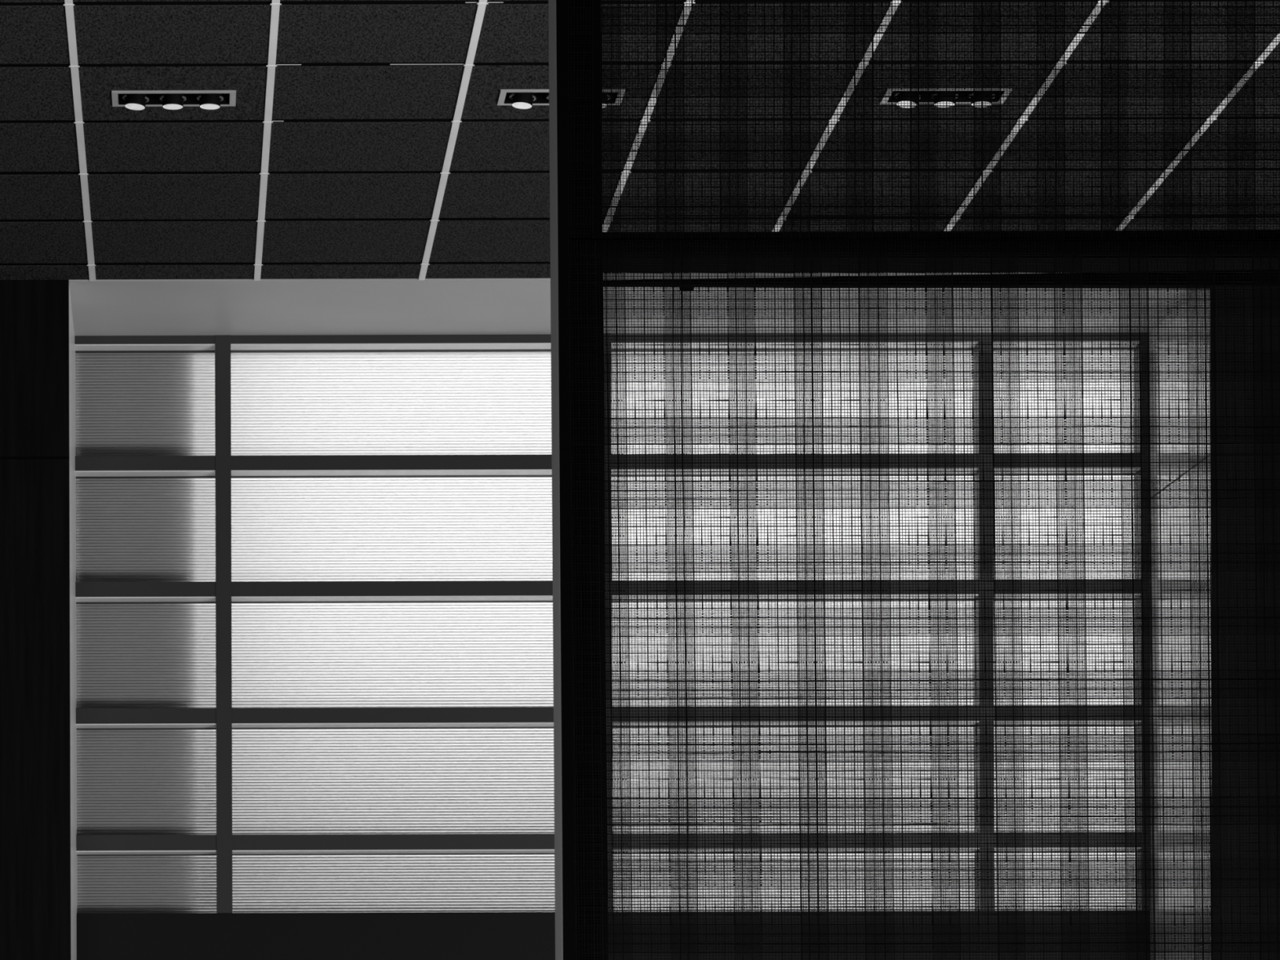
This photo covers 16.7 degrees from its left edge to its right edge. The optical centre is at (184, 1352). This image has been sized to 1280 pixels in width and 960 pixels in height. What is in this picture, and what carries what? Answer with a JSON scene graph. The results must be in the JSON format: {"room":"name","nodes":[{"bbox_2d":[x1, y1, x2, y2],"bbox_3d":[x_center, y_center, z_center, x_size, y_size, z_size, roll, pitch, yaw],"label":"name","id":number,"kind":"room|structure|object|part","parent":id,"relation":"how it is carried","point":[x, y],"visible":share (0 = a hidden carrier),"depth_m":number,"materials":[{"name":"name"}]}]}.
{"room":"office","nodes":[
{"label":"office","id":0,"kind":"room"},
{"bbox_2d":[0,280,77,959],"bbox_3d":[-1.810,-1.300,16.270,2.788,5.812,1.020,0,0,0],"label":"wall","id":1,"kind":"structure","parent":0,"point":[38,887],"depth_m":15.76,"materials":[{"name":"black"}]},
{"bbox_3d":[-1.817,-3.597,15.767,2.788,0.658,0.013,0,0,0],"label":"panel","id":2,"kind":"part","parent":1,"relation":"part of","materials":[{"name":"black laminate"}]},
{"bbox_3d":[-1.809,-0.827,15.767,2.788,4.866,0.013,0,0,0],"label":"panel","id":3,"kind":"part","parent":1,"relation":"part of","materials":[{"name":"black laminate"}]},
{"bbox_3d":[-0.423,-1.165,16.277,0.014,5.532,1.006,0,0,0],"label":"reveal panel","id":4,"kind":"part","parent":1,"relation":"part of","materials":[{"name":"white paint"}]},
{"bbox_2d":[76,910,1150,959],"bbox_3d":[1.672,-0.050,16.678,4.167,3.290,0.144,0,0,0],"label":"wall","id":5,"kind":"structure","parent":0,"point":[482,935],"depth_m":16.61,"materials":[{"name":"black"}]},
{"bbox_2d":[74,333,1151,913],"bbox_3d":[1.664,-2.798,16.675,4.169,2.238,0.150,0,0,0],"label":"window","id":6,"kind":"structure","parent":5,"relation":"in","point":[313,584],"depth_m":16.73,"materials":[{"name":"grey"}]},
{"bbox_3d":[-0.137,-3.170,16.730,0.570,0.441,0.009,0,0,0],"label":"pane","id":7,"kind":"part","parent":6,"relation":"part of","materials":[{"name":"glass"}]},
{"bbox_3d":[-0.138,-3.656,16.730,0.570,0.441,0.009,0,0,0],"label":"pane","id":8,"kind":"part","parent":6,"relation":"part of","materials":[{"name":"glass"}]},
{"bbox_3d":[-0.136,-2.684,16.730,0.570,0.441,0.009,0,0,0],"label":"pane","id":9,"kind":"part","parent":6,"relation":"part of","materials":[{"name":"glass"}]},
{"bbox_3d":[-0.133,-1.801,16.730,0.570,0.256,0.009,0,0,0],"label":"pane","id":10,"kind":"part","parent":6,"relation":"part of","materials":[{"name":"glass"}]},
{"bbox_3d":[-0.134,-2.196,16.730,0.570,0.441,0.009,0,0,0],"label":"pane","id":11,"kind":"part","parent":6,"relation":"part of","materials":[{"name":"glass"}]},
{"bbox_3d":[0.878,-3.659,16.730,1.463,0.441,0.009,0,0,0],"label":"pane","id":12,"kind":"part","parent":6,"relation":"part of","materials":[{"name":"glass"}]},
{"bbox_3d":[0.880,-3.173,16.730,1.463,0.441,0.009,0,0,0],"label":"pane","id":13,"kind":"part","parent":6,"relation":"part of","materials":[{"name":"glass"}]},
{"bbox_3d":[0.881,-2.688,16.730,1.463,0.441,0.009,0,0,0],"label":"pane","id":14,"kind":"part","parent":6,"relation":"part of","materials":[{"name":"glass"}]},
{"bbox_3d":[0.883,-2.200,16.730,1.463,0.441,0.009,0,0,0],"label":"pane","id":15,"kind":"part","parent":6,"relation":"part of","materials":[{"name":"glass"}]},
{"bbox_3d":[0.884,-1.804,16.730,1.463,0.256,0.009,0,0,0],"label":"pane","id":16,"kind":"part","parent":6,"relation":"part of","materials":[{"name":"glass"}]},
{"bbox_3d":[1.660,-3.901,16.677,4.169,0.033,0.146,0,0,0],"label":"rail","id":17,"kind":"part","parent":6,"relation":"part of","materials":[{"name":"grey metal"}]},
{"bbox_3d":[1.662,-3.426,16.667,4.169,0.057,0.126,0,0,0],"label":"rail","id":18,"kind":"part","parent":6,"relation":"part of","materials":[{"name":"grey"}]},
{"bbox_3d":[1.663,-2.941,16.667,4.169,0.057,0.126,0,0,0],"label":"rail","id":19,"kind":"part","parent":6,"relation":"part of","materials":[{"name":"grey metal"}]},
{"bbox_3d":[1.665,-2.454,16.667,4.169,0.060,0.126,0,0,0],"label":"rail","id":20,"kind":"part","parent":6,"relation":"part of","materials":[{"name":"grey metal"}]},
{"bbox_3d":[1.666,-1.966,16.667,4.169,0.060,0.126,0,0,0],"label":"rail","id":21,"kind":"part","parent":6,"relation":"part of","materials":[{"name":"grey metal"}]},
{"bbox_3d":[2.346,-3.664,16.730,1.473,0.441,0.009,0,0,0],"label":"pane","id":22,"kind":"part","parent":6,"relation":"part of","materials":[{"name":"glass"}]},
{"bbox_3d":[2.347,-3.178,16.730,1.473,0.441,0.009,0,0,0],"label":"pane","id":23,"kind":"part","parent":6,"relation":"part of","materials":[{"name":"glass"}]},
{"bbox_3d":[2.349,-2.692,16.730,1.473,0.441,0.009,0,0,0],"label":"pane","id":24,"kind":"part","parent":6,"relation":"part of","materials":[{"name":"glass"}]},
{"bbox_3d":[2.350,-2.204,16.730,1.473,0.441,0.009,0,0,0],"label":"pane","id":25,"kind":"part","parent":6,"relation":"part of","materials":[{"name":"glass"}]},
{"bbox_3d":[2.352,-1.808,16.730,1.473,0.256,0.009,0,0,0],"label":"pane","id":26,"kind":"part","parent":6,"relation":"part of","materials":[{"name":"glass"}]},
{"bbox_3d":[3.391,-3.667,16.730,0.628,0.441,0.009,0,0,0],"label":"pane","id":27,"kind":"part","parent":6,"relation":"part of","materials":[{"name":"glass"}]},
{"bbox_3d":[3.394,-2.695,16.730,0.628,0.441,0.009,0,0,0],"label":"pane","id":28,"kind":"part","parent":6,"relation":"part of","materials":[{"name":"glass"}]},
{"bbox_3d":[3.396,-2.207,16.730,0.628,0.441,0.009,0,0,0],"label":"pane","id":29,"kind":"part","parent":6,"relation":"part of","materials":[{"name":"glass"}]},
{"bbox_3d":[3.397,-1.812,16.730,0.628,0.256,0.009,0,0,0],"label":"pane","id":30,"kind":"part","parent":6,"relation":"part of","materials":[{"name":"glass"}]},
{"bbox_3d":[3.393,-3.181,16.730,0.628,0.441,0.009,0,0,0],"label":"pane","id":31,"kind":"part","parent":6,"relation":"part of","materials":[{"name":"glass"}]},
{"bbox_2d":[0,0,1279,281],"bbox_3d":[3.138,-4.070,5.879,12.700,0.303,19.758,0,0,0],"label":"ceiling","id":32,"kind":"structure","parent":0,"point":[361,139],"depth_m":13.86,"materials":[{"name":"black"}]},
{"bbox_3d":[-0.336,-3.936,12.645,0.023,0.051,6.222,0,0,0],"label":"rail","id":33,"kind":"part","parent":32,"relation":"part of","materials":[{"name":"white metal"}]},
{"bbox_2d":[111,90,235,110],"bbox_3d":[-0.034,-3.943,13.468,0.386,0.122,0.148,0,0,0],"label":"recessed light","id":34,"kind":"object","parent":32,"relation":"in","point":[131,100],"visible":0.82,"depth_m":13.45,"materials":[{"name":"grey metal"}]},
{"bbox_3d":[0.264,-3.937,12.645,0.023,0.051,6.222,0,0,0],"label":"rail","id":35,"kind":"part","parent":32,"relation":"part of","materials":[{"name":"white metal"}]},
{"bbox_3d":[0.864,-3.939,12.645,0.023,0.051,6.222,0,0,0],"label":"rail","id":36,"kind":"part","parent":32,"relation":"part of","materials":[{"name":"white metal"}]},
{"bbox_2d":[497,88,625,109],"bbox_3d":[1.173,-3.946,13.468,0.386,0.122,0.148,0,0,0],"label":"recessed light","id":37,"kind":"object","parent":32,"relation":"in","point":[522,99],"visible":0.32,"depth_m":13.45,"materials":[{"name":"black"}]},
{"bbox_3d":[1.464,-3.941,12.645,0.023,0.051,6.222,0,0,0],"label":"rail","id":38,"kind":"part","parent":32,"relation":"part of","materials":[{"name":"white metal"}]},
{"bbox_3d":[2.064,-3.943,12.645,0.023,0.051,6.222,0,0,0],"label":"rail","id":39,"kind":"part","parent":32,"relation":"part of","materials":[{"name":"white metal"}]},
{"bbox_2d":[880,88,1011,107],"bbox_3d":[2.373,-3.950,13.468,0.386,0.122,0.148,0,0,0],"label":"recessed light","id":40,"kind":"object","parent":32,"relation":"in","point":[883,100],"visible":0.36,"depth_m":13.45,"materials":[{"name":"black"}]},
{"bbox_3d":[2.664,-3.945,12.645,0.023,0.051,6.222,0,0,0],"label":"rail","id":41,"kind":"part","parent":32,"relation":"part of","materials":[{"name":"white metal"}]},
{"bbox_3d":[3.264,-3.946,12.645,0.023,0.051,6.222,0,0,0],"label":"rail","id":42,"kind":"part","parent":32,"relation":"part of","materials":[{"name":"white metal"}]},
{"bbox_2d":[1149,290,1279,959],"bbox_3d":[6.602,-1.326,16.270,5.788,5.812,1.020,0,0,0],"label":"wall","id":43,"kind":"structure","parent":0,"point":[1177,837],"depth_m":15.76,"materials":[{"name":"black"}]},
{"bbox_2d":[68,278,1195,335],"bbox_3d":[1.660,-4.067,16.265,4.169,0.300,1.010,0,0,0],"label":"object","id":44,"kind":"structure","parent":43,"relation":"attached to","point":[387,306],"depth_m":16.18,"materials":[{"name":"grey paint"}]},
{"bbox_3d":[3.730,-3.614,16.277,0.059,0.658,1.006,0,0,0],"label":"reveal panel","id":45,"kind":"part","parent":43,"relation":"part of","materials":[{"name":"white paint"}]},
{"bbox_3d":[3.739,-0.844,16.277,0.059,4.866,1.006,0,0,0],"label":"reveal panel","id":46,"kind":"part","parent":43,"relation":"part of","materials":[{"name":"white"}]},
{"bbox_3d":[6.617,-3.623,15.767,5.744,0.658,0.013,0,0,0],"label":"panel","id":47,"kind":"part","parent":43,"relation":"part of","materials":[{"name":"black laminate"}]},
{"bbox_3d":[6.626,-0.853,15.767,5.744,4.866,0.013,0,0,0],"label":"panel","id":48,"kind":"part","parent":43,"relation":"part of","materials":[{"name":"black laminate"}]},
{"bbox_3d":[3.155,1.690,6.500,12.700,0.200,21.000,0,0,0],"label":"floor","id":49,"kind":"structure","parent":0,"visible":0},
{"bbox_2d":[548,0,1279,959],"bbox_3d":[1.347,-1.155,6.574,1.592,5.502,0.200,0,0,0],"label":"screen","id":50,"kind":"object","parent":49,"relation":"on","point":[585,260],"visible":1,"depth_m":6.47,"materials":[{"name":"black woven fabric"},{"name":"grey aluminium"}]},
{"bbox_3d":[0.563,-1.153,6.540,0.024,5.502,0.118,0,0,0],"label":"post","id":51,"kind":"part","parent":50,"relation":"part of","materials":[{"name":"grey metal"}]},
{"bbox_3d":[0.598,-1.153,6.540,0.090,5.502,0.118,0,0,0],"label":"post","id":52,"kind":"part","parent":50,"relation":"part of","materials":[{"name":"black metal"}]},
{"bbox_3d":[1.340,-1.652,6.637,1.464,0.007,0.074,0,0,0],"label":"light trim","id":53,"kind":"part","parent":50,"relation":"part of","materials":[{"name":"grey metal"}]},
{"bbox_3d":[1.340,-1.619,6.511,1.464,0.033,0.020,0,0,0],"label":"sash rail","id":54,"kind":"part","parent":50,"relation":"part of","materials":[{"name":"black"}]}
]}

